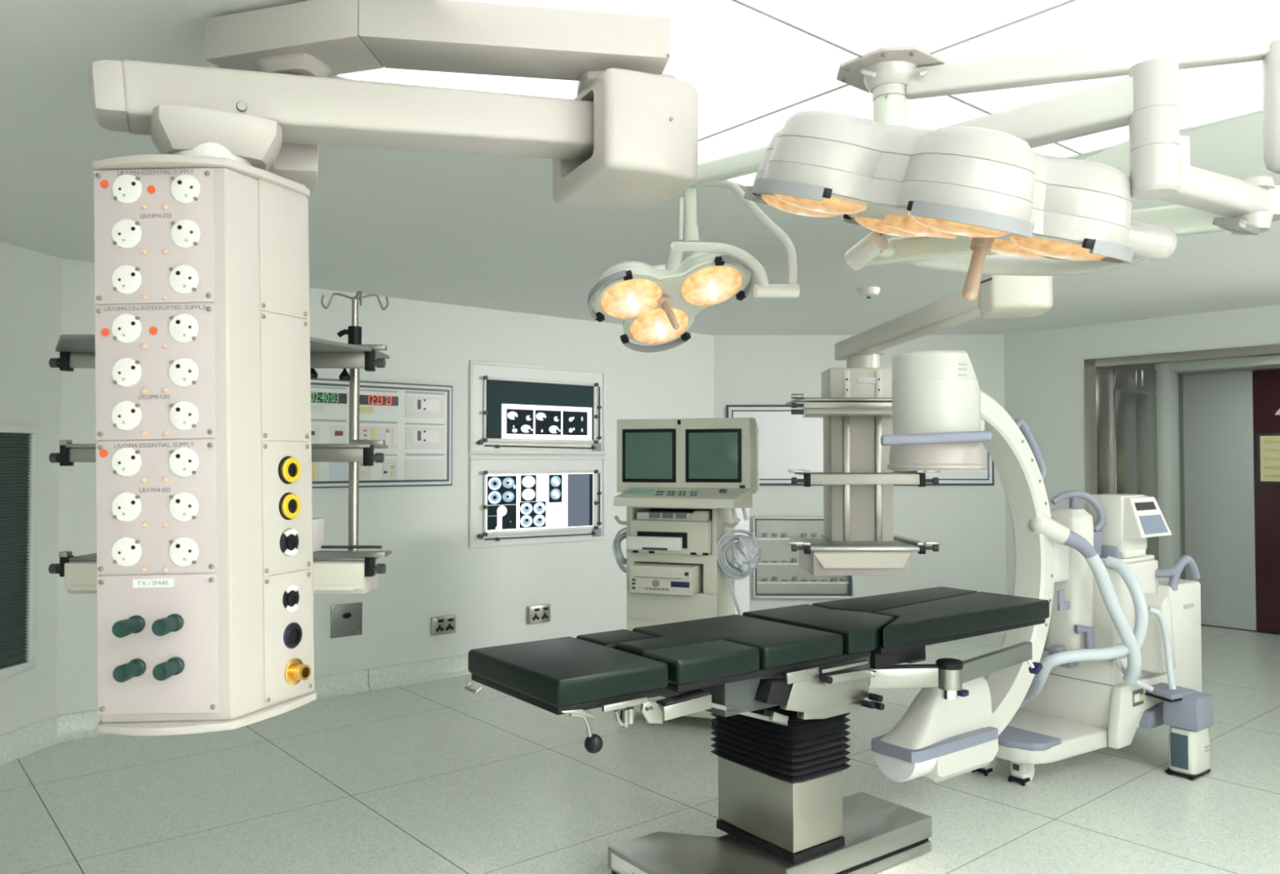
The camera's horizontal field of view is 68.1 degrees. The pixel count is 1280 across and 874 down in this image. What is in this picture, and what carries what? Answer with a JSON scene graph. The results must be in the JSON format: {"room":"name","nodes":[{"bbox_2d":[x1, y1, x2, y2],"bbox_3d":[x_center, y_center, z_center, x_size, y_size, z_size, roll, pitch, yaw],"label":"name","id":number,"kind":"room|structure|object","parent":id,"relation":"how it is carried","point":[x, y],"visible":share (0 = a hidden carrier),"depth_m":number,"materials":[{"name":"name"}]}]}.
{"room":"operating room","nodes":[
{"label":"operating room","id":0,"kind":"room"},
{"bbox_2d":[0,241,62,735],"bbox_3d":[-3.580,0.319,4.107,0.100,2.760,2.678,0,-1,9],"label":"wall","id":1,"kind":"structure","parent":0,"point":[31,281],"depth_m":5.27,"materials":[{"name":"paint"}]},
{"bbox_2d":[0,423,38,678],"bbox_3d":[-3.386,0.599,4.947,0.030,1.340,0.570,0,-1,9],"label":"air vent","id":2,"kind":"object","parent":1,"relation":"in","point":[19,443],"visible":1,"depth_m":5.12,"materials":[{"name":"metal"}]},
{"bbox_2d":[0,715,61,765],"bbox_3d":[-3.503,1.627,4.064,0.056,0.141,2.678,0,-1,9],"label":"baseboard","id":3,"kind":"structure","parent":1,"relation":"attached to","point":[15,744],"depth_m":5.17,"materials":[{"name":"stone"}]},
{"bbox_2d":[55,258,714,715],"bbox_3d":[-1.352,0.392,7.146,5.245,2.760,0.100,1,-2,-40],"label":"wall","id":4,"kind":"structure","parent":0,"point":[433,571],"depth_m":6.99,"materials":[{"name":"paint"}]},
{"bbox_2d":[56,653,471,742],"bbox_3d":[-1.302,1.699,7.055,5.245,0.141,0.059,1,-2,-40],"label":"baseboard","id":5,"kind":"structure","parent":4,"relation":"attached to","point":[82,725],"depth_m":6.56,"materials":[{"name":"stone"}]},
{"bbox_2d":[330,602,362,638],"bbox_3d":[-2.010,1.257,6.492,0.221,0.222,0.032,1,-2,-40],"label":"blank wall plate","id":6,"kind":"object","parent":4,"relation":"attached to","point":[346,620],"visible":1,"depth_m":6.49,"materials":[{"name":"grey metal"}]},
{"bbox_2d":[342,613,351,618],"bbox_3d":[-2.010,1.226,6.493,0.064,0.040,0.032,1,-2,-40],"label":"outlet","id":7,"kind":"object","parent":6,"relation":"attached to","point":[345,615],"depth_m":6.48,"materials":[{"name":"black plastic"}]},
{"bbox_2d":[310,378,452,488],"bbox_3d":[-2.124,-0.024,6.416,1.900,0.738,0.043,1,-2,-40],"label":"control panel","id":8,"kind":"object","parent":4,"relation":"attached to","point":[415,421],"visible":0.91,"depth_m":6.70,"materials":[{"name":"white"}]},
{"bbox_2d":[417,431,421,440],"bbox_3d":[-1.593,-0.009,6.835,0.025,0.070,0.005,1,-2,-40],"label":"switch","id":9,"kind":"object","parent":8,"relation":"attached to","point":[419,432],"depth_m":6.83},
{"bbox_2d":[417,400,421,409],"bbox_3d":[-1.595,-0.235,6.840,0.025,0.070,0.005,1,-2,-40],"label":"switch","id":10,"kind":"object","parent":8,"relation":"attached to","point":[419,401],"depth_m":6.84,"materials":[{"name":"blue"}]},
{"bbox_2d":[431,614,455,635],"bbox_3d":[-1.443,1.382,6.952,0.189,0.128,0.043,1,-2,-40],"label":"wall socket","id":11,"kind":"object","parent":4,"relation":"attached to","point":[445,624],"visible":1,"depth_m":6.94,"materials":[{"name":"grey plastic"}]},
{"bbox_2d":[469,456,605,548],"bbox_3d":[-0.775,0.500,7.526,1.295,0.698,0.055,1,-2,-40],"label":"box","id":12,"kind":"object","parent":4,"relation":"attached to","point":[556,530],"visible":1,"depth_m":7.52,"materials":[{"name":"white plastic"}]},
{"bbox_2d":[476,534,484,539],"bbox_3d":[-1.207,0.753,7.154,0.036,0.036,0.038,1,-2,-40],"label":"switch","id":13,"kind":"object","parent":12,"relation":"attached to","point":[478,536],"depth_m":7.15,"materials":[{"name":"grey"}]},
{"bbox_2d":[487,504,516,530],"bbox_3d":[-1.063,0.619,7.291,0.261,0.187,0.002,1,-2,-40],"label":"film","id":14,"kind":"object","parent":12,"relation":"attached to","point":[499,517],"visible":1,"depth_m":7.29,"materials":[{"name":"black plastic"}]},
{"bbox_2d":[487,475,516,505],"bbox_3d":[-1.063,0.412,7.295,0.261,0.222,0.002,1,-2,-40],"label":"film","id":15,"kind":"object","parent":12,"relation":"attached to","point":[501,490],"visible":1,"depth_m":7.29,"materials":[{"name":"black"}]},
{"bbox_2d":[520,475,536,502],"bbox_3d":[-0.877,0.405,7.452,0.143,0.209,0.002,1,-2,-40],"label":"film","id":16,"kind":"object","parent":12,"relation":"attached to","point":[528,482],"visible":1,"depth_m":7.45,"materials":[{"name":"black"}]},
{"bbox_2d":[520,501,546,528],"bbox_3d":[-0.846,0.613,7.473,0.246,0.202,0.002,1,-2,-40],"label":"film","id":17,"kind":"object","parent":12,"relation":"attached to","point":[532,514],"visible":1,"depth_m":7.47,"materials":[{"name":"black"}]},
{"bbox_2d":[548,475,562,502],"bbox_3d":[-0.679,0.415,7.618,0.128,0.222,0.002,1,-2,-40],"label":"film","id":18,"kind":"object","parent":12,"relation":"attached to","point":[555,484],"visible":1,"depth_m":7.62,"materials":[{"name":"black plastic"}]},
{"bbox_2d":[567,474,592,527],"bbox_3d":[-0.489,0.518,7.775,0.256,0.429,0.001,1,-2,-40],"label":"film","id":19,"kind":"object","parent":12,"relation":"attached to","point":[580,486],"visible":1,"depth_m":7.77,"materials":[{"name":"blue plastic"}]},
{"bbox_2d":[592,528,601,537],"bbox_3d":[-0.357,0.796,7.884,0.085,0.070,0.008,1,-2,-40],"label":"switch","id":20,"kind":"object","parent":12,"relation":"attached to","point":[596,533],"depth_m":7.88,"materials":[{"name":"grey plastic"}]},
{"bbox_2d":[469,360,605,454],"bbox_3d":[-0.776,-0.217,7.542,1.298,0.713,0.055,1,-2,-40],"label":"box","id":21,"kind":"object","parent":4,"relation":"attached to","point":[492,384],"visible":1,"depth_m":7.47,"materials":[{"name":"white"}]},
{"bbox_2d":[476,440,484,444],"bbox_3d":[-1.209,0.042,7.169,0.036,0.036,0.038,1,-2,-40],"label":"switch","id":22,"kind":"object","parent":21,"relation":"attached to","point":[478,442],"depth_m":7.16,"materials":[{"name":"grey"}]},
{"bbox_2d":[501,404,591,439],"bbox_3d":[-0.734,-0.116,7.584,0.871,0.270,0.003,1,-2,-40],"label":"film","id":23,"kind":"object","parent":21,"relation":"attached to","point":[517,421],"visible":1,"depth_m":7.57,"materials":[{"name":"white"}]},
{"bbox_2d":[592,443,601,451],"bbox_3d":[-0.358,0.085,7.901,0.085,0.070,0.008,1,-2,-40],"label":"switch","id":24,"kind":"object","parent":21,"relation":"attached to","point":[596,447],"depth_m":7.90,"materials":[{"name":"grey plastic"}]},
{"bbox_2d":[527,604,550,624],"bbox_3d":[-0.798,1.402,7.493,0.197,0.138,0.043,1,-2,-40],"label":"wall socket","id":25,"kind":"object","parent":4,"relation":"attached to","point":[537,614],"visible":1,"depth_m":7.47,"materials":[{"name":"grey plastic"}]},
{"bbox_2d":[0,624,1279,873],"bbox_3d":[2.341,1.767,4.403,15.700,0.120,12.200,1,-2,-40],"label":"floor","id":26,"kind":"structure","parent":0,"point":[441,776],"depth_m":4.52,"materials":[{"name":"tile"}]},
{"bbox_2d":[613,417,759,729],"bbox_3d":[0.327,0.820,5.986,0.930,1.849,1.110,-1,-1,20],"label":"cart","id":27,"kind":"object","parent":26,"relation":"on","point":[699,464],"visible":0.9,"depth_m":5.71,"materials":[{"name":"plastic"}]},
{"bbox_2d":[612,527,626,573],"bbox_3d":[-0.085,0.719,6.010,0.071,0.289,0.244,-1,-2,42],"label":"coiled cable","id":28,"kind":"object","parent":27,"relation":"hanging from","point":[621,561],"visible":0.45,"depth_m":5.95,"materials":[{"name":"grey plastic"}]},
{"bbox_2d":[630,561,703,595],"bbox_3d":[0.186,0.865,5.846,0.399,0.165,0.368,-1,-1,20],"label":"recorder","id":29,"kind":"object","parent":27,"relation":"in","point":[656,578],"visible":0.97,"depth_m":5.69,"materials":[{"name":"plastic"}]},
{"bbox_2d":[626,510,711,555],"bbox_3d":[0.221,0.579,5.849,0.499,0.260,0.392,-1,-1,20],"label":"printer","id":30,"kind":"object","parent":27,"relation":"in","point":[653,531],"visible":0.96,"depth_m":5.70,"materials":[{"name":"plastic"}]},
{"bbox_2d":[626,535,682,551],"bbox_3d":[0.088,0.642,5.716,0.340,0.080,0.050,0,-1,20],"label":"paper tray","id":31,"kind":"object","parent":30,"relation":"on","point":[634,543],"depth_m":5.69,"materials":[{"name":"white plastic"}]},
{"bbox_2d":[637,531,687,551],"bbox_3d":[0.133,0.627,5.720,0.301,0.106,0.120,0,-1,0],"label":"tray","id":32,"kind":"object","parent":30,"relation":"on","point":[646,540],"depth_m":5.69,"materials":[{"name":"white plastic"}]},
{"bbox_2d":[686,510,711,521],"bbox_3d":[0.358,0.477,5.744,0.128,0.060,0.100,0,-1,20],"label":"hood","id":33,"kind":"object","parent":30,"relation":"attached to","point":[700,515],"depth_m":5.70,"materials":[{"name":"plastic"}]},
{"bbox_2d":[716,529,761,615],"bbox_3d":[0.607,1.139,5.696,0.270,1.162,0.252,-1,-1,20],"label":"coiled cable","id":34,"kind":"object","parent":27,"relation":"hanging from","point":[746,551],"visible":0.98,"depth_m":5.66,"materials":[{"name":"grey plastic"}]},
{"bbox_2d":[464,586,1049,873],"bbox_3d":[0.638,1.205,3.685,2.630,0.969,0.732,1,-2,-37],"label":"table","id":35,"kind":"object","parent":26,"relation":"on","point":[780,686],"visible":1,"depth_m":3.48,"materials":[{"name":"black leather"}]},
{"bbox_2d":[871,350,1213,786],"bbox_3d":[1.930,0.680,4.822,2.474,2.072,1.165,1,-2,-37],"label":"machine","id":36,"kind":"object","parent":26,"relation":"on","point":[1118,648],"visible":0.97,"depth_m":4.66,"materials":[{"name":"plastic"}]},
{"bbox_2d":[1138,702,1164,729],"bbox_3d":[2.663,1.475,5.189,0.400,0.100,0.450,1,-2,-37],"label":"wheel cover","id":37,"kind":"object","parent":36,"relation":"on","point":[1153,716],"depth_m":4.92,"materials":[{"name":"grey plastic"}]},
{"bbox_2d":[1145,682,1196,700],"bbox_3d":[2.702,1.307,4.881,0.211,0.026,0.235,1,-2,-25],"label":"shelf","id":38,"kind":"object","parent":36,"relation":"attached to","point":[1162,691],"depth_m":4.81,"materials":[{"name":"grey plastic"}]},
{"bbox_2d":[1111,365,1158,562],"bbox_3d":[4.599,0.571,8.742,0.900,2.480,0.065,1,-2,-40],"label":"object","id":39,"kind":"object","parent":26,"relation":"on","point":[1134,388],"visible":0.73,"depth_m":8.73,"materials":[{"name":"silver metal"}]},
{"bbox_2d":[0,0,1279,335],"bbox_3d":[1.542,-1.110,3.736,9.270,0.120,8.900,1,-2,-40],"label":"ceiling","id":40,"kind":"structure","parent":0,"point":[490,232],"depth_m":3.72,"materials":[{"name":"paint"}]},
{"bbox_2d":[266,142,318,197],"label":"pendant","id":41,"kind":"object","parent":40,"relation":"hanging from","point":[296,162],"depth_m":2.41,"materials":[{"name":"beige metal"}]},
{"bbox_2d":[204,0,383,77],"label":"ceiling mounted arm","id":42,"kind":"object","parent":40,"relation":"hanging from","point":[317,37],"depth_m":2.41,"materials":[{"name":"beige metal"}]},
{"bbox_2d":[88,0,697,736],"bbox_3d":[-0.554,-0.236,2.365,1.439,1.734,0.451,1,-2,-24],"label":"pendant","id":43,"kind":"object","parent":40,"relation":"hanging from","point":[205,581],"visible":0.99,"depth_m":2.06,"materials":[{"name":"beige metal"}]},
{"bbox_2d":[48,334,95,371],"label":"shelf","id":44,"kind":"object","parent":43,"relation":"attached to","point":[76,351],"depth_m":2.86,"materials":[{"name":"beige metal"}]},
{"bbox_2d":[48,440,96,466],"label":"shelf","id":45,"kind":"object","parent":43,"relation":"attached to","point":[69,453],"depth_m":2.86,"materials":[{"name":"beige metal"}]},
{"bbox_2d":[48,551,99,594],"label":"shelf","id":46,"kind":"object","parent":43,"relation":"attached to","point":[80,575],"depth_m":2.78,"materials":[{"name":"beige metal"}]},
{"bbox_2d":[111,537,141,567],"bbox_3d":[-1.080,0.242,1.988,0.063,0.063,0.005,-1,-1,0],"label":"power socket","id":47,"kind":"object","parent":43,"relation":"attached to","point":[126,551],"depth_m":1.99,"materials":[{"name":"white plastic"}]},
{"bbox_2d":[111,492,141,522],"bbox_3d":[-1.081,0.147,1.990,0.063,0.063,0.005,-1,-1,0],"label":"power socket","id":48,"kind":"object","parent":43,"relation":"attached to","point":[126,506],"depth_m":1.99,"materials":[{"name":"white plastic"}]},
{"bbox_2d":[111,447,141,477],"bbox_3d":[-1.083,0.053,1.993,0.063,0.063,0.005,-1,-1,0],"label":"power socket","id":49,"kind":"object","parent":43,"relation":"attached to","point":[126,461],"depth_m":1.99,"materials":[{"name":"white plastic"}]},
{"bbox_2d":[111,400,141,431],"bbox_3d":[-1.084,-0.045,1.995,0.063,0.063,0.005,-1,-1,0],"label":"power socket","id":50,"kind":"object","parent":43,"relation":"attached to","point":[126,415],"depth_m":1.99,"materials":[{"name":"white plastic"}]},
{"bbox_2d":[111,357,141,387],"bbox_3d":[-1.085,-0.137,1.997,0.063,0.063,0.005,-1,-1,0],"label":"power socket","id":51,"kind":"object","parent":43,"relation":"attached to","point":[126,371],"depth_m":2.00,"materials":[{"name":"white plastic"}]},
{"bbox_2d":[111,313,141,343],"bbox_3d":[-1.086,-0.230,2.000,0.063,0.063,0.005,-1,-1,0],"label":"power socket","id":52,"kind":"object","parent":43,"relation":"attached to","point":[126,327],"depth_m":2.00,"materials":[{"name":"white plastic"}]},
{"bbox_2d":[111,264,141,294],"bbox_3d":[-1.087,-0.334,2.002,0.063,0.063,0.005,-1,-1,0],"label":"power socket","id":53,"kind":"object","parent":43,"relation":"attached to","point":[126,278],"depth_m":2.00,"materials":[{"name":"white plastic"}]},
{"bbox_2d":[111,218,141,248],"bbox_3d":[-1.089,-0.431,2.004,0.063,0.063,0.005,-1,-1,0],"label":"power socket","id":54,"kind":"object","parent":43,"relation":"attached to","point":[126,233],"depth_m":2.00,"materials":[{"name":"white plastic"}]},
{"bbox_2d":[111,174,142,204],"bbox_3d":[-1.089,-0.527,2.007,0.063,0.063,0.005,-1,-1,0],"label":"power socket","id":55,"kind":"object","parent":43,"relation":"attached to","point":[126,188],"depth_m":2.01,"materials":[{"name":"white plastic"}]},
{"bbox_2d":[137,581,168,585],"bbox_3d":[-1.023,0.307,1.987,0.065,0.009,0.001,-1,-1,0],"label":"print","id":56,"kind":"object","parent":43,"relation":"attached to","point":[139,583],"depth_m":1.99,"materials":[{"name":"grey"}]},
{"bbox_2d":[168,357,198,387],"bbox_3d":[-0.964,-0.137,1.997,0.063,0.063,0.005,-1,-1,0],"label":"power socket","id":57,"kind":"object","parent":43,"relation":"attached to","point":[183,371],"depth_m":2.00,"materials":[{"name":"white plastic"}]},
{"bbox_2d":[168,313,198,343],"bbox_3d":[-0.965,-0.230,2.000,0.063,0.063,0.005,-1,-1,0],"label":"power socket","id":58,"kind":"object","parent":43,"relation":"attached to","point":[183,327],"depth_m":2.00,"materials":[{"name":"white plastic"}]},
{"bbox_2d":[168,264,198,294],"bbox_3d":[-0.966,-0.334,2.002,0.063,0.063,0.005,-1,-1,0],"label":"power socket","id":59,"kind":"object","parent":43,"relation":"attached to","point":[183,278],"depth_m":2.00,"materials":[{"name":"white plastic"}]},
{"bbox_2d":[168,537,199,567],"bbox_3d":[-0.959,0.242,1.988,0.063,0.063,0.005,-1,-1,0],"label":"power socket","id":60,"kind":"object","parent":43,"relation":"attached to","point":[184,552],"depth_m":1.99,"materials":[{"name":"white plastic"}]},
{"bbox_2d":[168,492,199,522],"bbox_3d":[-0.961,0.147,1.990,0.063,0.063,0.005,-1,-1,0],"label":"power socket","id":61,"kind":"object","parent":43,"relation":"attached to","point":[184,507],"depth_m":1.99,"materials":[{"name":"white plastic"}]},
{"bbox_2d":[168,447,199,477],"bbox_3d":[-0.962,0.053,1.993,0.063,0.063,0.005,-1,-1,0],"label":"power socket","id":62,"kind":"object","parent":43,"relation":"attached to","point":[184,462],"depth_m":1.99,"materials":[{"name":"white plastic"}]},
{"bbox_2d":[168,400,199,431],"bbox_3d":[-0.963,-0.045,1.995,0.063,0.063,0.005,-1,-1,0],"label":"power socket","id":63,"kind":"object","parent":43,"relation":"attached to","point":[184,415],"depth_m":1.99,"materials":[{"name":"white plastic"}]},
{"bbox_2d":[170,218,199,248],"bbox_3d":[-0.964,-0.431,2.004,0.063,0.063,0.005,-1,-1,0],"label":"power socket","id":64,"kind":"object","parent":43,"relation":"attached to","point":[184,233],"depth_m":2.00,"materials":[{"name":"white plastic"}]},
{"bbox_2d":[170,174,199,204],"bbox_3d":[-0.965,-0.527,2.007,0.063,0.063,0.005,-1,-1,0],"label":"power socket","id":65,"kind":"object","parent":43,"relation":"attached to","point":[184,188],"depth_m":2.01,"materials":[{"name":"white plastic"}]},
{"bbox_2d":[279,528,298,555],"bbox_3d":[-0.805,0.240,2.159,0.021,0.068,0.068,-1,-1,21],"label":"outlet","id":66,"kind":"object","parent":43,"relation":"attached to","point":[288,538],"depth_m":2.15,"materials":[{"name":"black plastic"}]},
{"bbox_2d":[278,456,301,484],"bbox_3d":[-0.804,0.076,2.162,0.047,0.068,0.066,0,-1,0],"label":"outlet","id":67,"kind":"object","parent":43,"relation":"attached to","point":[289,467],"depth_m":2.15,"materials":[{"name":"yellow plastic"}]},
{"bbox_2d":[279,492,301,519],"bbox_3d":[-0.803,0.158,2.161,0.047,0.068,0.066,0,-1,0],"label":"outlet","id":68,"kind":"object","parent":43,"relation":"attached to","point":[290,503],"depth_m":2.15,"materials":[{"name":"yellow plastic"}]},
{"bbox_2d":[282,585,299,612],"bbox_3d":[-0.804,0.368,2.161,0.042,0.068,0.066,0,-1,0],"label":"outlet","id":69,"kind":"object","parent":43,"relation":"attached to","point":[291,593],"depth_m":2.15,"materials":[{"name":"black plastic"}]},
{"bbox_2d":[283,622,302,648],"bbox_3d":[-0.800,0.453,2.162,0.047,0.068,0.067,0,-1,0],"label":"outlet","id":70,"kind":"object","parent":43,"relation":"attached to","point":[292,632],"depth_m":2.15,"materials":[{"name":"black plastic"}]},
{"bbox_2d":[284,657,311,685],"bbox_3d":[-0.776,0.535,2.153,0.040,0.060,0.060,-1,-1,21],"label":"outlet","id":71,"kind":"object","parent":43,"relation":"attached to","point":[297,671],"depth_m":2.15,"materials":[{"name":"gold metal"}]},
{"bbox_2d":[311,440,387,466],"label":"shelf","id":72,"kind":"object","parent":43,"relation":"attached to","point":[358,451],"depth_m":2.86,"materials":[{"name":"beige metal"}]},
{"bbox_2d":[65,444,387,448],"bbox_3d":[-1.272,0.029,2.955,0.917,0.012,0.210,0,-1,0],"label":"tray","id":73,"kind":"object","parent":72,"relation":"on","point":[67,446],"depth_m":2.85,"materials":[{"name":"grey metal"}]},
{"bbox_2d":[320,290,388,551],"bbox_3d":[-0.940,-0.031,3.127,0.178,0.890,0.142,-1,-2,27],"label":"pole","id":74,"kind":"object","parent":72,"relation":"attached to","point":[353,331],"visible":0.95,"depth_m":3.11,"materials":[{"name":"silver metal"}]},
{"bbox_2d":[310,337,389,381],"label":"shelf","id":75,"kind":"object","parent":43,"relation":"attached to","point":[324,353],"depth_m":2.87,"materials":[{"name":"beige metal"}]},
{"bbox_2d":[55,334,389,359],"bbox_3d":[-1.288,-0.265,2.812,0.954,0.012,0.510,0,-1,0],"label":"tray","id":76,"kind":"object","parent":75,"relation":"on","point":[69,346],"depth_m":2.81,"materials":[{"name":"grey metal"}]},
{"bbox_2d":[312,545,391,594],"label":"shelf","id":77,"kind":"object","parent":43,"relation":"attached to","point":[335,572],"depth_m":2.78,"materials":[{"name":"beige metal"}]},
{"bbox_2d":[68,551,391,561],"bbox_3d":[-1.240,0.364,2.902,0.900,0.010,0.220,0,-1,0],"label":"tray","id":78,"kind":"object","parent":77,"relation":"on","point":[319,556],"depth_m":2.79,"materials":[{"name":"grey metal"}]},
{"bbox_2d":[312,517,324,552],"bbox_3d":[-1.095,0.308,2.970,0.170,0.105,0.127,0,-1,0],"label":"instrument","id":79,"kind":"object","parent":77,"relation":"on","point":[317,522],"visible":0.06,"depth_m":2.97,"materials":[{"name":"white plastic"}]},
{"bbox_2d":[857,286,879,298],"bbox_3d":[1.551,-0.973,6.414,0.150,0.066,0.150,0,-1,0],"label":"smoke detector","id":80,"kind":"object","parent":40,"relation":"attached to","point":[868,292],"visible":1,"depth_m":6.36,"materials":[{"name":"white plastic"}]},
{"bbox_2d":[587,46,1279,352],"bbox_3d":[0.620,-0.701,2.841,1.208,0.750,1.950,1,-2,-40],"label":"lamp","id":81,"kind":"object","parent":40,"relation":"attached to","point":[957,195],"depth_m":2.31,"materials":[{"name":"white metal"}]},
{"bbox_2d":[905,22,1279,173],"bbox_3d":[1.251,-0.879,2.584,1.013,0.378,0.117,0,-1,17],"label":"lamp arm","id":82,"kind":"object","parent":81,"relation":"attached to","point":[1260,42],"visible":0.86,"depth_m":2.56,"materials":[{"name":"white metal"}]},
{"bbox_2d":[785,135,1190,575],"bbox_3d":[1.345,-0.162,4.348,0.816,1.787,2.775,0,-1,-9],"label":"pendant","id":83,"kind":"object","parent":40,"relation":"hanging from","point":[855,405],"visible":0.8,"depth_m":5.16,"materials":[{"name":"metal"}]},
{"bbox_2d":[785,397,892,404],"bbox_3d":[1.194,-0.204,5.407,0.651,0.010,0.500,0,-1,0],"label":"tray","id":84,"kind":"object","parent":83,"relation":"on","point":[797,400],"depth_m":5.16,"materials":[{"name":"grey metal"}]},
{"bbox_2d":[794,472,919,475],"bbox_3d":[1.218,0.209,5.386,0.598,0.012,0.520,0,-1,0],"label":"tray","id":85,"kind":"object","parent":83,"relation":"on","point":[806,473],"depth_m":5.13,"materials":[{"name":"grey metal"}]},
{"bbox_2d":[802,538,919,547],"bbox_3d":[1.215,0.603,5.377,0.597,0.012,0.520,0,-1,0],"label":"tray","id":86,"kind":"object","parent":83,"relation":"on","point":[809,543],"depth_m":5.28,"materials":[{"name":"grey"}]},
{"bbox_2d":[714,334,1006,611],"bbox_3d":[2.031,0.432,8.812,2.681,2.760,0.100,0,-1,1],"label":"wall","id":87,"kind":"structure","parent":0,"point":[968,522],"depth_m":8.76,"materials":[{"name":"paint"}]},
{"bbox_2d":[752,516,854,598],"bbox_3d":[1.506,1.110,8.725,0.925,0.748,0.065,0,-1,1],"label":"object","id":88,"kind":"object","parent":87,"relation":"attached to","point":[778,574],"visible":0.63,"depth_m":8.74,"materials":[{"name":"silver metal"}]},
{"bbox_2d":[758,562,799,564],"bbox_3d":[1.496,1.168,8.724,0.845,0.018,0.045,0,-1,1],"label":"shelf","id":89,"kind":"object","parent":88,"relation":"attached to","point":[760,563],"depth_m":8.71,"materials":[{"name":"white metal"}]},
{"bbox_2d":[757,537,823,539],"bbox_3d":[1.496,0.938,8.729,0.845,0.018,0.045,0,-1,1],"label":"shelf","id":90,"kind":"object","parent":88,"relation":"attached to","point":[757,538],"depth_m":8.71,"materials":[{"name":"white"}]},
{"bbox_2d":[756,581,848,583],"bbox_3d":[1.496,1.340,8.720,0.845,0.018,0.045,0,-1,1],"label":"shelf","id":91,"kind":"object","parent":88,"relation":"attached to","point":[757,582],"depth_m":8.70,"materials":[{"name":"white metal"}]},
{"bbox_2d":[726,404,994,485],"bbox_3d":[2.032,0.075,8.756,2.461,0.748,0.031,0,-1,1],"label":"whiteboard","id":92,"kind":"object","parent":87,"relation":"attached to","point":[787,441],"visible":0.42,"depth_m":8.76,"materials":[{"name":"white"}]},
{"bbox_2d":[985,631,1005,635],"bbox_3d":[2.029,1.739,8.703,2.681,0.141,0.056,0,-1,1],"label":"baseboard","id":93,"kind":"structure","parent":87,"relation":"attached to","point":[1002,633],"depth_m":8.66,"materials":[{"name":"stone"}]},
{"bbox_2d":[1004,304,1279,595],"bbox_3d":[5.131,0.382,6.712,0.100,2.760,5.359,1,-2,-40],"label":"wall","id":94,"kind":"structure","parent":0,"point":[1044,380],"depth_m":8.27,"materials":[{"name":"paint"}]},
{"bbox_2d":[1084,343,1279,494],"bbox_3d":[4.636,0.544,7.314,0.160,2.464,2.300,1,-2,-40],"label":"trim","id":95,"kind":"structure","parent":94,"relation":"attached to","point":[1094,369],"depth_m":8.09,"materials":[{"name":"silver metal"}]},
{"bbox_2d":[1253,369,1279,634],"bbox_3d":[6.096,0.544,8.406,0.061,2.494,1.096,1,-2,-40],"label":"door","id":96,"kind":"structure","parent":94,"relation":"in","point":[1266,384],"depth_m":8.72,"materials":[{"name":"red laminate"}]},
{"bbox_2d":[1256,433,1279,484],"bbox_3d":[5.924,0.195,8.541,0.037,0.467,0.620,1,-2,-40],"label":"notice board","id":97,"kind":"object","parent":96,"relation":"attached to","point":[1268,445],"visible":1,"depth_m":8.70,"materials":[{"name":"yellow paper"}]},
{"bbox_2d":[1104,364,1185,544],"bbox_3d":[4.766,0.506,8.965,2.160,2.620,0.060,1,-2,-40],"label":"wall","id":98,"kind":"structure","parent":0,"point":[1108,406],"depth_m":8.45,"materials":[{"name":"silver metal"}]},
{"bbox_2d":[1177,374,1185,579],"bbox_3d":[5.252,0.595,9.254,0.160,2.456,0.070,1,-2,-40],"label":"trim","id":99,"kind":"structure","parent":98,"relation":"attached to","point":[1180,376],"depth_m":9.25,"materials":[{"name":"silver metal"}]},
{"bbox_2d":[1155,355,1279,579],"bbox_3d":[6.063,0.524,7.947,0.220,2.535,3.232,1,-2,-40],"label":"trim","id":100,"kind":"structure","parent":98,"relation":"attached to","point":[1166,375],"depth_m":9.04,"materials":[{"name":"white metal"}]},
{"bbox_2d":[1177,365,1279,375],"bbox_3d":[6.271,-0.752,8.049,0.190,0.240,3.074,1,-2,-40],"label":"trim","id":101,"kind":"structure","parent":98,"relation":"attached to","point":[1277,367],"depth_m":8.87,"materials":[{"name":"silver metal"}]},
{"bbox_3d":[6.610,0.492,8.385,0.080,2.620,3.400,1,-2,-40],"label":"wall","id":102,"kind":"structure","parent":0,"visible":0},
{"bbox_2d":[1182,371,1257,631],"bbox_3d":[5.553,0.560,9.069,0.060,2.494,0.602,1,-2,-40],"label":"door","id":103,"kind":"structure","parent":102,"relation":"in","point":[1218,409],"depth_m":9.03,"materials":[{"name":"metal"}]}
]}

